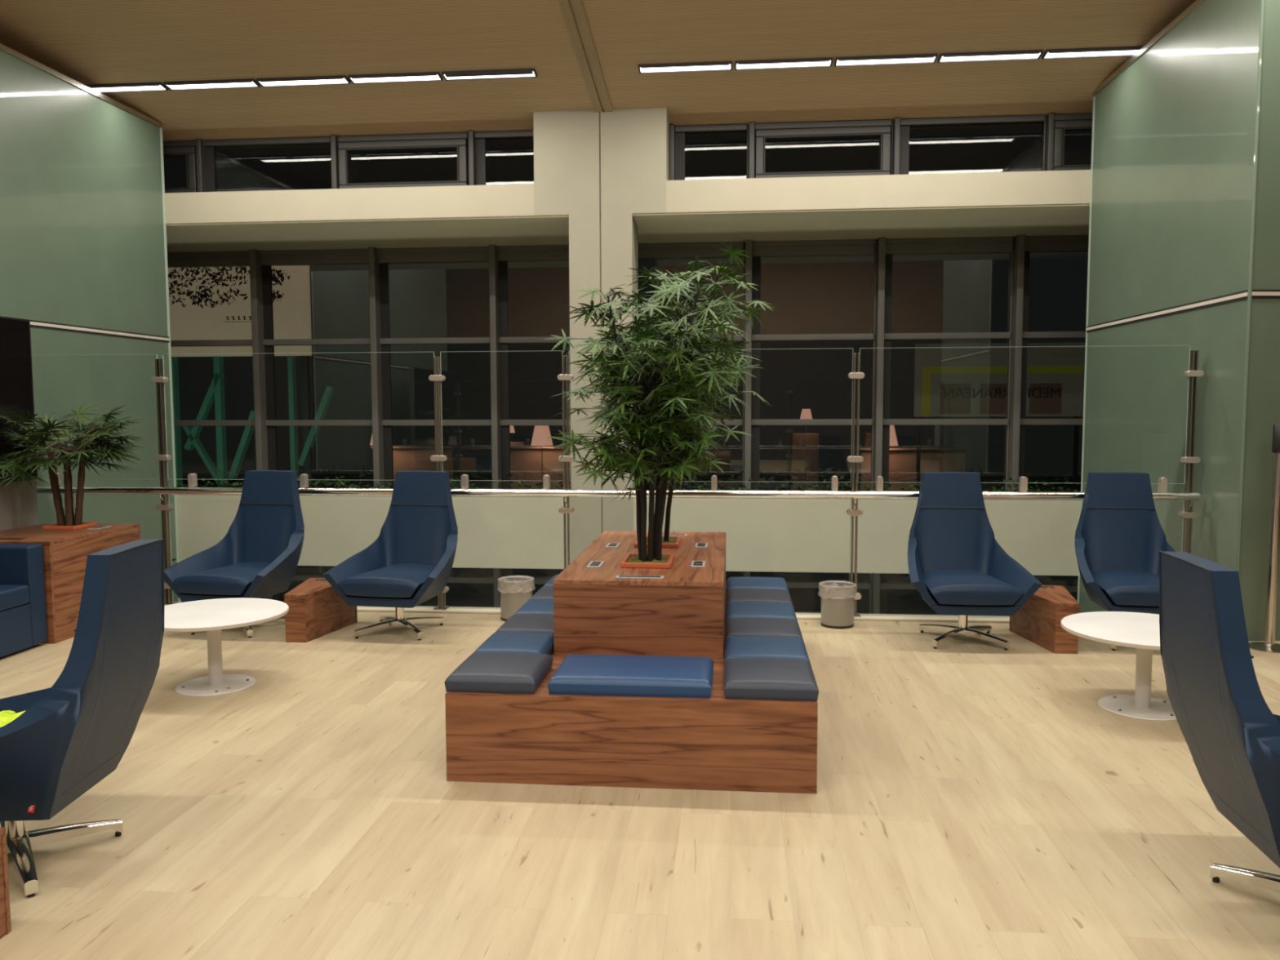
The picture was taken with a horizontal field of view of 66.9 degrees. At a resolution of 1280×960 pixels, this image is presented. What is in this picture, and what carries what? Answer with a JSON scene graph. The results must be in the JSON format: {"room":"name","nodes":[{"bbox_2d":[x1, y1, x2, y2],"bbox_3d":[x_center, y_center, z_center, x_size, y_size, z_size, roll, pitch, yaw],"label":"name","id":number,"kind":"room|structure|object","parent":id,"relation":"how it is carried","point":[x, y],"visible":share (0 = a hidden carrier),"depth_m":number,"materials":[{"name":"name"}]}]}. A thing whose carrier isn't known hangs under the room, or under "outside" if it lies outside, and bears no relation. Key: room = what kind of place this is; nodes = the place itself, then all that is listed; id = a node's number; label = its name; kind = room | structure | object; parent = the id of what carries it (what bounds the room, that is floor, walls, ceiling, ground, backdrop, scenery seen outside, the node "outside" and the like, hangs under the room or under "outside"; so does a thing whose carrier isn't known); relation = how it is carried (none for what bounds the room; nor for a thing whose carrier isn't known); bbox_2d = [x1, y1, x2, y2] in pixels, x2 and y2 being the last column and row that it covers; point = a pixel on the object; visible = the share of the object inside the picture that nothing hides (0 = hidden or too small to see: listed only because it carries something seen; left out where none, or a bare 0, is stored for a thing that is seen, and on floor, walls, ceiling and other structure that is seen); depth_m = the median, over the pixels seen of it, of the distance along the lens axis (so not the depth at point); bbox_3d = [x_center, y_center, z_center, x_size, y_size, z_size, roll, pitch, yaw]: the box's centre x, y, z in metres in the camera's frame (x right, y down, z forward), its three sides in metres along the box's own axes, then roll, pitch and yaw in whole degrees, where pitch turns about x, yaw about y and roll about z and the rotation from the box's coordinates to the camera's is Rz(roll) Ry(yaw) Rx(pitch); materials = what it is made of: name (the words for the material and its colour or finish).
{"room":"airport terminal","nodes":[
{"label":"airport terminal","id":0,"kind":"room"},
{"bbox_2d":[0,43,180,601],"bbox_3d":[-5.117,0.592,6.930,0.056,7.905,6.296,0,4,5],"label":"wall","id":1,"kind":"structure","parent":0,"point":[83,249],"depth_m":8.67,"materials":[{"name":"green glass"}]},
{"bbox_2d":[171,494,571,568],"bbox_3d":[-2.990,0.497,10.006,4.649,0.760,0.220,0,4,5],"label":"parapet","id":2,"kind":"object","parent":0,"point":[515,531],"visible":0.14,"depth_m":9.83,"materials":[{"name":"paint"}]},
{"bbox_2d":[176,469,571,488],"bbox_3d":[-3.302,0.168,10.727,5.362,0.568,1.162,0,4,5],"label":"trough","id":3,"kind":"object","parent":2,"relation":"attached to","point":[314,483],"visible":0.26,"depth_m":10.87,"materials":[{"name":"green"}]},
{"bbox_2d":[0,0,1195,148],"bbox_3d":[-0.312,-4.072,1.812,17.000,2.300,16.150,0,4,5],"label":"ceiling","id":4,"kind":"structure","parent":0,"point":[86,42],"depth_m":8.26,"materials":[{"name":"wood"}]},
{"bbox_2d":[84,81,168,93],"bbox_3d":[-4.797,-3.623,8.943,0.860,0.040,0.124,0,4,5],"label":"recessed light","id":5,"kind":"object","parent":4,"relation":"in","point":[138,86],"visible":0.81,"depth_m":8.92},
{"bbox_2d":[91,85,165,91],"bbox_3d":[-4.797,-3.624,8.943,0.830,0.012,0.106,0,-3,5],"label":"diffuser","id":6,"kind":"object","parent":5,"relation":"attached to","point":[98,88],"depth_m":8.95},
{"bbox_2d":[163,78,260,90],"bbox_3d":[-3.917,-3.619,8.859,0.860,0.040,0.124,0,4,5],"label":"recessed light","id":7,"kind":"object","parent":4,"relation":"in","point":[249,82],"visible":1,"depth_m":8.84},
{"bbox_2d":[168,81,257,88],"bbox_3d":[-3.917,-3.621,8.859,0.830,0.012,0.106,0,-3,5],"label":"diffuser","id":8,"kind":"object","parent":7,"relation":"attached to","point":[171,85],"depth_m":8.86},
{"bbox_2d":[256,75,351,87],"bbox_3d":[-3.050,-3.615,8.776,0.835,0.040,0.124,0,4,5],"label":"recessed light","id":9,"kind":"object","parent":4,"relation":"in","point":[338,79],"visible":1,"depth_m":8.76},
{"bbox_2d":[259,78,347,85],"bbox_3d":[-3.050,-3.617,8.776,0.805,0.012,0.106,0,-3,5],"label":"diffuser","id":10,"kind":"object","parent":9,"relation":"attached to","point":[263,82],"depth_m":8.78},
{"bbox_2d":[347,71,443,84],"bbox_3d":[-2.195,-3.611,8.695,0.834,0.040,0.124,0,4,5],"label":"recessed light","id":11,"kind":"object","parent":4,"relation":"in","point":[427,76],"visible":1,"depth_m":8.68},
{"bbox_2d":[351,75,439,82],"bbox_3d":[-2.195,-3.614,8.695,0.804,0.012,0.106,0,-3,5],"label":"diffuser","id":12,"kind":"object","parent":11,"relation":"attached to","point":[354,78],"depth_m":8.70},
{"bbox_2d":[441,68,537,80],"bbox_3d":[-1.338,-3.608,8.613,0.840,0.040,0.124,0,4,5],"label":"recessed light","id":13,"kind":"object","parent":4,"relation":"in","point":[516,73],"visible":1,"depth_m":8.59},
{"bbox_2d":[444,71,534,79],"bbox_3d":[-1.338,-3.610,8.613,0.810,0.012,0.106,0,-3,5],"label":"diffuser","id":14,"kind":"object","parent":13,"relation":"attached to","point":[447,75],"depth_m":8.61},
{"bbox_2d":[558,0,612,112],"bbox_3d":[-1.089,-3.981,1.565,0.170,2.040,15.500,0,4,5],"label":"trim","id":15,"kind":"structure","parent":4,"relation":"attached to","point":[565,5],"depth_m":8.18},
{"bbox_2d":[638,61,732,73],"bbox_3d":[0.396,-3.600,8.447,0.815,0.040,0.124,0,4,5],"label":"recessed light","id":16,"kind":"object","parent":4,"relation":"in","point":[716,65],"visible":1,"depth_m":8.43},
{"bbox_2d":[640,64,730,72],"bbox_3d":[0.396,-3.603,8.447,0.785,0.012,0.106,0,-3,5],"label":"diffuser","id":17,"kind":"object","parent":16,"relation":"attached to","point":[643,68],"depth_m":8.45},
{"bbox_2d":[734,57,832,70],"bbox_3d":[1.239,-3.597,8.367,0.832,0.040,0.124,0,4,5],"label":"recessed light","id":18,"kind":"object","parent":4,"relation":"in","point":[827,61],"visible":1,"depth_m":8.35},
{"bbox_2d":[736,60,831,68],"bbox_3d":[1.239,-3.599,8.367,0.802,0.012,0.106,0,-3,5],"label":"diffuser","id":19,"kind":"object","parent":18,"relation":"attached to","point":[740,64],"depth_m":8.36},
{"bbox_2d":[834,53,937,66],"bbox_3d":[2.100,-3.593,8.284,0.850,0.040,0.124,0,4,5],"label":"recessed light","id":20,"kind":"object","parent":4,"relation":"in","point":[915,58],"visible":1,"depth_m":8.27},
{"bbox_2d":[836,56,935,65],"bbox_3d":[2.100,-3.595,8.285,0.820,0.012,0.106,0,-3,5],"label":"diffuser","id":21,"kind":"object","parent":20,"relation":"attached to","point":[849,60],"depth_m":8.28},
{"bbox_2d":[937,49,1043,62],"bbox_3d":[2.964,-3.590,8.202,0.838,0.040,0.124,0,4,5],"label":"recessed light","id":22,"kind":"object","parent":4,"relation":"in","point":[1026,54],"visible":1,"depth_m":8.19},
{"bbox_2d":[940,53,1039,61],"bbox_3d":[2.964,-3.592,8.202,0.808,0.012,0.106,0,-3,5],"label":"diffuser","id":23,"kind":"object","parent":22,"relation":"attached to","point":[944,56],"depth_m":8.20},
{"bbox_2d":[1041,45,1143,59],"bbox_3d":[3.818,-3.586,8.120,0.829,0.040,0.124,0,4,5],"label":"recessed light","id":24,"kind":"object","parent":4,"relation":"in","point":[1115,51],"visible":0.9,"depth_m":8.11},
{"bbox_2d":[1044,50,1137,57],"bbox_3d":[3.818,-3.588,8.121,0.799,0.012,0.106,0,-3,5],"label":"diffuser","id":25,"kind":"object","parent":24,"relation":"attached to","point":[1048,54],"depth_m":8.14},
{"bbox_2d":[533,107,669,561],"bbox_3d":[-0.351,0.324,9.931,1.295,7.960,0.600,0,4,5],"label":"column","id":26,"kind":"structure","parent":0,"point":[588,165],"depth_m":9.42,"materials":[{"name":"beige paint"}]},
{"bbox_2d":[165,204,1089,252],"bbox_3d":[-0.242,-2.639,10.230,13.050,0.014,1.620,0,4,5],"label":"beam","id":27,"kind":"structure","parent":26,"relation":"attached to","point":[1062,219],"depth_m":10.09,"materials":[{"name":"paint"}]},
{"bbox_2d":[164,169,1090,236],"bbox_3d":[-0.236,-2.805,10.287,13.050,0.305,1.800,0,4,5],"label":"beam","id":28,"kind":"structure","parent":0,"point":[1073,186],"depth_m":9.30,"materials":[{"name":"paint"}]},
{"bbox_2d":[162,140,197,193],"bbox_3d":[-5.359,-3.256,10.275,1.450,0.626,0.150,0,4,5],"label":"window","id":29,"kind":"structure","parent":28,"relation":"on","point":[187,148],"depth_m":10.17,"materials":[{"name":"metal"}]},
{"bbox_2d":[195,136,330,192],"bbox_3d":[-3.910,-3.249,10.137,1.460,0.626,0.150,0,4,5],"label":"window","id":30,"kind":"structure","parent":28,"relation":"on","point":[206,157],"depth_m":10.13,"materials":[{"name":"metal"}]},
{"bbox_2d":[330,132,468,188],"bbox_3d":[-2.462,-3.243,9.999,1.450,0.626,0.150,0,4,5],"label":"window","id":31,"kind":"structure","parent":28,"relation":"on","point":[340,146],"depth_m":9.96,"materials":[{"name":"metal"}]},
{"bbox_2d":[467,130,533,185],"bbox_3d":[-1.367,-3.239,9.894,0.750,0.626,0.150,0,4,5],"label":"window","id":32,"kind":"structure","parent":28,"relation":"on","point":[477,140],"depth_m":9.87,"materials":[{"name":"metal"}]},
{"bbox_2d":[668,124,749,180],"bbox_3d":[0.691,-3.230,9.698,0.795,0.626,0.150,0,4,5],"label":"window","id":33,"kind":"structure","parent":28,"relation":"on","point":[677,133],"depth_m":9.67,"materials":[{"name":"metal"}]},
{"bbox_2d":[748,119,893,177],"bbox_3d":[1.789,-3.225,9.593,1.410,0.626,0.150,0,4,5],"label":"window","id":34,"kind":"structure","parent":28,"relation":"on","point":[759,133],"depth_m":9.54,"materials":[{"name":"metal"}]},
{"bbox_2d":[893,114,1046,174],"bbox_3d":[3.212,-3.219,9.457,1.450,0.626,0.150,0,4,5],"label":"window","id":35,"kind":"structure","parent":28,"relation":"on","point":[901,126],"depth_m":9.44,"materials":[{"name":"metal"}]},
{"bbox_2d":[1044,112,1092,170],"bbox_3d":[4.655,-3.213,9.319,1.450,0.626,0.150,0,4,5],"label":"window","id":36,"kind":"structure","parent":28,"relation":"on","point":[1056,124],"depth_m":9.32,"materials":[{"name":"metal"}]},
{"bbox_2d":[0,611,1279,959],"bbox_3d":[-0.436,1.623,0.769,17.000,0.250,13.200,0,4,5],"label":"floor","id":37,"kind":"structure","parent":0,"point":[975,798],"depth_m":3.52,"materials":[{"name":"beige wood"}]},
{"bbox_2d":[0,826,11,938],"bbox_3d":[-2.195,1.192,2.724,0.623,0.326,0.350,0,4,5],"label":"side table","id":38,"kind":"object","parent":37,"relation":"on","point":[5,911],"visible":1,"depth_m":2.85,"materials":[{"name":"brown wood"}]},
{"bbox_2d":[0,479,38,531],"bbox_3d":[-4.723,0.015,5.954,0.075,2.200,2.720,0,4,5],"label":"wall","id":39,"kind":"structure","parent":37,"relation":"on","point":[18,507],"depth_m":7.12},
{"bbox_2d":[0,315,37,483],"bbox_3d":[-4.668,-0.499,5.923,0.032,1.190,2.645,0,4,5],"label":"television","id":40,"kind":"object","parent":39,"relation":"attached to","point":[16,386],"visible":0.67,"depth_m":7.04,"materials":[{"name":"black plastic"}]},
{"bbox_2d":[0,543,47,657],"bbox_3d":[-4.325,0.743,5.601,0.710,0.800,1.585,0,4,5],"label":"sofa","id":41,"kind":"object","parent":37,"relation":"on","point":[23,617],"visible":1,"depth_m":6.21,"materials":[{"name":"blue leather"}]},
{"bbox_2d":[0,584,29,611],"bbox_3d":[-4.225,0.755,5.921,0.570,0.123,0.647,0,4,5],"label":"seat cushion","id":42,"kind":"object","parent":41,"relation":"on","point":[13,597],"depth_m":6.09,"materials":[{"name":"blue leather"}]},
{"bbox_2d":[0,523,140,644],"bbox_3d":[-4.194,0.702,6.893,0.745,0.686,0.980,0,4,5],"label":"wooden planter","id":43,"kind":"object","parent":37,"relation":"on","point":[65,552],"visible":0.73,"depth_m":6.57,"materials":[{"name":"brown wood"}]},
{"bbox_2d":[0,402,144,529],"bbox_3d":[-4.138,-0.101,6.974,1.101,0.920,1.111,0,4,5],"label":"fan palm","id":44,"kind":"object","parent":43,"relation":"on","point":[69,521],"visible":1,"depth_m":7.00,"materials":[{"name":"green plant"}]},
{"bbox_2d":[88,525,111,529],"bbox_3d":[-3.947,0.348,7.074,0.072,0.004,0.176,0,4,5],"label":"power outlet","id":45,"kind":"object","parent":43,"relation":"attached to","point":[100,527],"depth_m":7.05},
{"bbox_2d":[0,538,164,897],"bbox_3d":[-2.085,0.766,3.288,0.797,1.090,0.804,0,4,-3],"label":"swivel chair","id":46,"kind":"object","parent":37,"relation":"on","point":[73,733],"visible":0.98,"depth_m":3.14,"materials":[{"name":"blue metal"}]},
{"bbox_2d":[0,710,26,727],"bbox_3d":[-2.221,0.841,3.319,0.384,0.074,0.321,-1,4,-14],"label":"safety vest","id":47,"kind":"object","parent":46,"relation":"on","point":[6,717],"visible":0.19,"depth_m":3.36,"materials":[{"name":"fabric"}]},
{"bbox_2d":[164,597,288,696],"bbox_3d":[-2.376,0.942,5.407,0.790,0.420,0.790,0,4,5],"label":"round coffee table","id":48,"kind":"object","parent":37,"relation":"on","point":[211,616],"visible":0.88,"depth_m":5.37,"materials":[{"name":"white laminate"}]},
{"bbox_2d":[164,470,304,638],"bbox_3d":[-2.799,0.500,6.830,0.804,1.090,0.797,1,4,12],"label":"swivel chair","id":49,"kind":"object","parent":37,"relation":"on","point":[258,557],"visible":0.84,"depth_m":7.03,"materials":[{"name":"blue leather"}]},
{"bbox_2d":[284,577,357,642],"bbox_3d":[-2.251,0.890,6.712,0.350,0.326,0.623,0,4,5],"label":"side table","id":50,"kind":"object","parent":37,"relation":"on","point":[316,610],"visible":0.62,"depth_m":6.54,"materials":[{"name":"brown wood"}]},
{"bbox_2d":[322,471,457,640],"bbox_3d":[-1.654,0.504,6.730,0.804,1.090,0.797,1,4,11],"label":"swivel chair","id":51,"kind":"object","parent":37,"relation":"on","point":[410,563],"visible":1,"depth_m":6.91,"materials":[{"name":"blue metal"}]},
{"bbox_2d":[499,576,533,621],"bbox_3d":[-0.906,0.869,7.105,0.270,0.302,0.271,0,4,5],"label":"waste bin","id":52,"kind":"object","parent":37,"relation":"on","point":[515,591],"visible":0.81,"depth_m":7.01,"materials":[{"name":"grey metal"}]},
{"bbox_2d":[164,602,1009,622],"bbox_3d":[-0.538,0.996,7.300,9.050,0.018,0.160,0,4,5],"label":"trim","id":53,"kind":"structure","parent":37,"relation":"on","point":[922,618],"depth_m":7.09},
{"bbox_2d":[31,345,1204,617],"bbox_3d":[-0.537,0.016,7.209,8.952,1.949,0.133,0,4,5],"label":"glass railing","id":54,"kind":"object","parent":53,"relation":"on","point":[1188,495],"visible":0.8,"depth_m":7.14,"materials":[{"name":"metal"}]},
{"bbox_2d":[444,586,817,793],"bbox_3d":[0.070,0.977,5.173,1.520,0.372,2.485,0,4,5],"label":"bench","id":55,"kind":"object","parent":37,"relation":"on","point":[716,742],"visible":0.48,"depth_m":3.94,"materials":[{"name":"brown wood"}]},
{"bbox_2d":[444,653,553,693],"bbox_3d":[-0.602,0.825,4.196,0.383,0.082,0.407,0,4,5],"label":"seat cushion","id":56,"kind":"object","parent":55,"relation":"on","point":[483,673],"visible":1,"depth_m":4.04,"materials":[{"name":"grey leather"}]},
{"bbox_2d":[473,631,554,655],"bbox_3d":[-0.587,0.794,4.607,0.335,0.082,0.404,0,4,5],"label":"seat cushion","id":57,"kind":"object","parent":55,"relation":"on","point":[528,642],"visible":0.62,"depth_m":4.54,"materials":[{"name":"blue leather"}]},
{"bbox_2d":[495,613,553,632],"bbox_3d":[-0.548,0.763,5.014,0.335,0.082,0.404,0,4,5],"label":"seat cushion","id":58,"kind":"object","parent":55,"relation":"on","point":[540,623],"visible":0.45,"depth_m":4.93,"materials":[{"name":"grey leather"}]},
{"bbox_2d":[514,599,553,614],"bbox_3d":[-0.509,0.732,5.422,0.335,0.082,0.407,0,4,5],"label":"seat cushion","id":59,"kind":"object","parent":55,"relation":"on","point":[531,606],"visible":0.41,"depth_m":5.33,"materials":[{"name":"blue leather"}]},
{"bbox_2d":[529,586,553,599],"bbox_3d":[-0.470,0.701,5.832,0.335,0.082,0.406,0,4,5],"label":"seat cushion","id":60,"kind":"object","parent":55,"relation":"on","point":[545,592],"visible":0.26,"depth_m":5.73,"materials":[{"name":"grey leather"}]},
{"bbox_2d":[547,653,713,697],"bbox_3d":[-0.025,0.827,4.149,0.674,0.082,0.411,0,4,5],"label":"seat cushion","id":61,"kind":"object","parent":55,"relation":"on","point":[625,675],"visible":1,"depth_m":3.99,"materials":[{"name":"blue leather"}]},
{"bbox_2d":[553,531,725,658],"bbox_3d":[0.075,0.584,5.455,0.803,0.369,1.805,0,4,5],"label":"wooden planter","id":62,"kind":"object","parent":55,"relation":"on","point":[601,606],"visible":0.97,"depth_m":4.57,"materials":[{"name":"brown wood"}]},
{"bbox_2d":[586,560,604,567],"bbox_3d":[-0.231,0.437,5.022,0.072,0.004,0.176,0,4,5],"label":"power outlet","id":63,"kind":"object","parent":62,"relation":"attached to","point":[588,563],"depth_m":5.02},
{"bbox_2d":[542,271,768,568],"bbox_3d":[0.070,-0.315,5.023,1.138,1.504,1.160,2,5,25],"label":"potted aralia","id":64,"kind":"object","parent":62,"relation":"on","point":[645,425],"visible":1,"depth_m":4.90,"materials":[{"name":"green plant"}]},
{"bbox_2d":[576,242,777,548],"bbox_3d":[0.188,-0.487,5.690,1.128,1.745,1.021,-1,4,-13],"label":"potted aralia","id":65,"kind":"object","parent":62,"relation":"on","point":[668,542],"visible":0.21,"depth_m":5.56,"materials":[{"name":"green plant"}]},
{"bbox_2d":[690,560,705,567],"bbox_3d":[0.302,0.435,5.021,0.072,0.004,0.176,0,4,5],"label":"power outlet","id":66,"kind":"object","parent":62,"relation":"attached to","point":[693,563],"depth_m":5.00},
{"bbox_2d":[726,577,788,591],"bbox_3d":[0.741,0.675,6.127,0.380,0.082,0.403,0,4,5],"label":"seat cushion","id":67,"kind":"object","parent":55,"relation":"on","point":[774,583],"visible":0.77,"depth_m":6.06,"materials":[{"name":"blue leather"}]},
{"bbox_2d":[726,588,793,606],"bbox_3d":[0.702,0.706,5.720,0.380,0.082,0.407,0,4,5],"label":"seat cushion","id":68,"kind":"object","parent":55,"relation":"on","point":[733,595],"visible":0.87,"depth_m":5.65,"materials":[{"name":"grey leather"}]},
{"bbox_2d":[725,602,798,622],"bbox_3d":[0.663,0.737,5.310,0.380,0.082,0.408,0,4,5],"label":"seat cushion","id":69,"kind":"object","parent":55,"relation":"on","point":[734,610],"visible":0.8,"depth_m":5.24,"materials":[{"name":"blue leather"}]},
{"bbox_2d":[725,617,804,641],"bbox_3d":[0.624,0.768,4.902,0.380,0.082,0.405,0,4,5],"label":"seat cushion","id":70,"kind":"object","parent":55,"relation":"on","point":[735,627],"visible":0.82,"depth_m":4.83,"materials":[{"name":"grey leather"}]},
{"bbox_2d":[724,636,810,663],"bbox_3d":[0.585,0.799,4.495,0.380,0.082,0.405,0,4,5],"label":"seat cushion","id":71,"kind":"object","parent":55,"relation":"on","point":[758,647],"visible":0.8,"depth_m":4.42,"materials":[{"name":"blue leather"}]},
{"bbox_2d":[724,657,818,701],"bbox_3d":[0.546,0.830,4.087,0.380,0.082,0.407,0,4,5],"label":"seat cushion","id":72,"kind":"object","parent":55,"relation":"on","point":[744,678],"visible":1,"depth_m":3.92,"materials":[{"name":"grey leather"}]},
{"bbox_2d":[820,581,855,628],"bbox_3d":[1.399,0.881,6.860,0.271,0.302,0.270,0,4,-2],"label":"waste bin","id":73,"kind":"object","parent":37,"relation":"on","point":[837,597],"visible":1,"depth_m":6.76,"materials":[{"name":"grey plastic"}]},
{"bbox_2d":[907,471,1042,650],"bbox_3d":[2.137,0.517,6.419,0.804,1.090,0.797,0,4,4],"label":"swivel chair","id":74,"kind":"object","parent":37,"relation":"on","point":[957,565],"visible":1,"depth_m":6.62,"materials":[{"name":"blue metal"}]},
{"bbox_2d":[1008,585,1079,653],"bbox_3d":[2.698,0.902,6.360,0.350,0.326,0.623,0,4,5],"label":"side table","id":75,"kind":"object","parent":37,"relation":"on","point":[1038,620],"visible":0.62,"depth_m":6.21,"materials":[{"name":"brown wood"}]},
{"bbox_2d":[1061,611,1176,720],"bbox_3d":[2.579,0.962,4.954,0.790,0.420,0.790,0,4,5],"label":"round coffee table","id":76,"kind":"object","parent":37,"relation":"on","point":[1140,631],"visible":0.75,"depth_m":4.93,"materials":[{"name":"white metal"}]},
{"bbox_2d":[1074,471,1175,650],"bbox_3d":[3.250,0.518,6.362,0.804,1.090,0.797,0,4,8],"label":"swivel chair","id":77,"kind":"object","parent":37,"relation":"on","point":[1120,536],"visible":0.66,"depth_m":6.60,"materials":[{"name":"blue leather"}]},
{"bbox_2d":[1159,550,1279,893],"bbox_3d":[2.025,0.784,2.891,0.797,1.090,0.804,0,4,8],"label":"swivel chair","id":78,"kind":"object","parent":37,"relation":"on","point":[1230,732],"visible":1,"depth_m":2.82,"materials":[{"name":"blue leather"}]},
{"bbox_2d":[1248,423,1279,653],"bbox_3d":[4.019,0.361,6.130,0.274,1.432,0.274,0,4,5],"label":"barrier post","id":79,"kind":"object","parent":37,"relation":"on","point":[1268,646],"visible":0.97,"depth_m":6.12,"materials":[{"name":"metal"}]},
{"bbox_2d":[633,497,1080,575],"bbox_3d":[2.322,0.519,9.498,4.779,0.760,0.220,0,4,5],"label":"parapet","id":80,"kind":"object","parent":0,"point":[788,535],"visible":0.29,"depth_m":9.43,"materials":[{"name":"paint"}]},
{"bbox_2d":[647,471,1081,492],"bbox_3d":[2.772,0.208,10.146,5.516,0.539,1.196,0,4,5],"label":"hedge","id":81,"kind":"object","parent":80,"relation":"attached to","point":[910,485],"visible":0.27,"depth_m":10.32,"materials":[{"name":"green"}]},
{"bbox_2d":[1077,0,1279,641],"bbox_3d":[5.485,0.499,7.616,2.932,7.925,2.904,0,4,5],"label":"wall","id":82,"kind":"structure","parent":0,"point":[1184,245],"depth_m":6.91,"materials":[{"name":"green glass"}]},
{"bbox_3d":[0.408,4.032,14.975,30.000,0.200,14.800,0,4,5],"label":"floor","id":83,"kind":"structure","parent":0,"visible":0},
{"bbox_2d":[167,250,254,426],"bbox_3d":[-5.284,0.725,11.789,1.445,6.910,0.230,0,4,5],"label":"window","id":84,"kind":"structure","parent":83,"relation":"on","point":[238,258],"depth_m":11.56,"materials":[{"name":"grey metal"}]},
{"bbox_2d":[248,248,372,601],"bbox_3d":[-3.848,0.731,11.652,1.440,6.910,0.230,0,4,5],"label":"window","id":85,"kind":"structure","parent":83,"relation":"on","point":[261,262],"depth_m":11.50,"materials":[{"name":"grey metal"}]},
{"bbox_2d":[368,246,493,583],"bbox_3d":[-2.422,0.737,11.516,1.425,6.910,0.230,0,4,5],"label":"window","id":86,"kind":"structure","parent":83,"relation":"on","point":[379,259],"depth_m":11.37,"materials":[{"name":"grey metal"}]},
{"bbox_2d":[488,244,570,607],"bbox_3d":[-0.991,0.743,11.379,1.450,6.910,0.230,0,4,5],"label":"window","id":87,"kind":"structure","parent":83,"relation":"on","point":[500,256],"depth_m":11.25,"materials":[{"name":"grey metal"}]},
{"bbox_2d":[638,241,745,586],"bbox_3d":[0.465,0.749,11.240,1.475,6.910,0.230,0,4,5],"label":"window","id":88,"kind":"structure","parent":83,"relation":"on","point":[708,249],"depth_m":11.00,"materials":[{"name":"grey metal"}]},
{"bbox_2d":[743,239,876,613],"bbox_3d":[1.926,0.755,11.101,1.460,6.910,0.230,0,4,5],"label":"window","id":89,"kind":"structure","parent":83,"relation":"on","point":[756,250],"depth_m":10.94,"materials":[{"name":"grey metal"}]},
{"bbox_2d":[871,235,1013,616],"bbox_3d":[3.392,0.761,10.961,1.485,6.910,0.230,0,4,5],"label":"window","id":90,"kind":"structure","parent":83,"relation":"on","point":[886,248],"depth_m":10.81,"materials":[{"name":"grey metal"}]},
{"bbox_2d":[1004,234,1088,616],"bbox_3d":[4.852,0.768,10.821,1.450,6.910,0.230,0,4,5],"label":"window","id":91,"kind":"structure","parent":83,"relation":"on","point":[1024,245],"depth_m":10.66,"materials":[{"name":"grey metal"}]},
{"label":"outside","id":92,"kind":"structure","parent":0,"visible":0},
{"bbox_2d":[182,473,1080,492],"bbox_3d":[0.674,0.324,17.590,30.000,0.200,9.000,0,4,5],"label":"floor","id":93,"kind":"structure","parent":92,"point":[773,481],"depth_m":20.24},
{"bbox_2d":[168,265,312,488],"bbox_3d":[-6.016,-1.321,14.104,2.570,3.645,0.065,0,4,5],"label":"wall mural","id":94,"kind":"object","parent":93,"relation":"on","point":[206,303],"visible":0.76,"depth_m":13.98},
{"bbox_2d":[171,355,335,488],"bbox_3d":[-5.637,-0.651,14.152,2.432,2.300,0.120,0,4,5],"label":"steel frame","id":95,"kind":"object","parent":93,"relation":"on","point":[215,392],"visible":0.67,"depth_m":14.14,"materials":[{"name":"metal"}]},
{"bbox_2d":[370,444,461,488],"bbox_3d":[-3.693,-0.107,16.026,1.360,0.920,0.570,0,4,5],"label":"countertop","id":96,"kind":"structure","parent":93,"relation":"on","point":[406,457],"depth_m":15.83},
{"bbox_2d":[510,444,571,488],"bbox_3d":[-1.523,-0.097,15.819,1.260,0.920,0.570,0,4,5],"label":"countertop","id":97,"kind":"structure","parent":93,"relation":"on","point":[524,459],"depth_m":15.66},
{"bbox_2d":[530,425,552,487],"bbox_3d":[-1.550,-0.235,15.323,0.350,1.270,0.350,0,4,5],"label":"lamp","id":98,"kind":"object","parent":93,"relation":"on","point":[540,432],"visible":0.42,"depth_m":15.18,"materials":[{"name":"fabric"}]},
{"bbox_2d":[790,432,818,490],"bbox_3d":[2.757,-0.232,16.240,0.440,1.100,0.400,0,4,5],"label":"cabinet","id":99,"kind":"object","parent":93,"relation":"on","point":[799,463],"visible":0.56,"depth_m":16.04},
{"bbox_2d":[800,408,812,490],"bbox_3d":[2.728,-0.414,15.927,0.217,1.509,0.217,0,4,5],"label":"lamp","id":100,"kind":"object","parent":93,"relation":"on","point":[806,413],"visible":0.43,"depth_m":15.82,"materials":[{"name":"fabric"}]},
{"bbox_2d":[862,432,893,446],"bbox_3d":[3.952,-0.227,16.126,0.440,1.100,0.400,0,4,5],"label":"pedestal table","id":101,"kind":"object","parent":93,"relation":"on","point":[866,436],"visible":0.2,"depth_m":15.92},
{"bbox_2d":[889,425,897,445],"bbox_3d":[3.766,-0.213,14.815,0.350,1.270,0.350,0,4,5],"label":"lamp","id":102,"kind":"object","parent":93,"relation":"on","point":[893,440],"visible":0.12,"depth_m":14.66,"materials":[{"name":"fabric"}]},
{"bbox_2d":[855,446,969,491],"bbox_3d":[4.271,-0.063,15.267,1.660,0.900,0.570,0,4,5],"label":"desk","id":103,"kind":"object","parent":93,"relation":"on","point":[902,460],"depth_m":15.09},
{"bbox_2d":[913,342,1008,418],"bbox_3d":[4.487,-1.388,13.585,1.264,1.042,0.068,0,4,5],"label":"restaurant sign","id":104,"kind":"object","parent":93,"relation":"on","point":[948,381],"depth_m":13.56,"materials":[{"name":"glass"}]},
{"bbox_2d":[1025,342,1085,418],"bbox_3d":[5.766,-1.381,13.463,0.772,1.046,0.068,0,4,5],"label":"window pane","id":105,"kind":"object","parent":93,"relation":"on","point":[1055,385],"depth_m":13.44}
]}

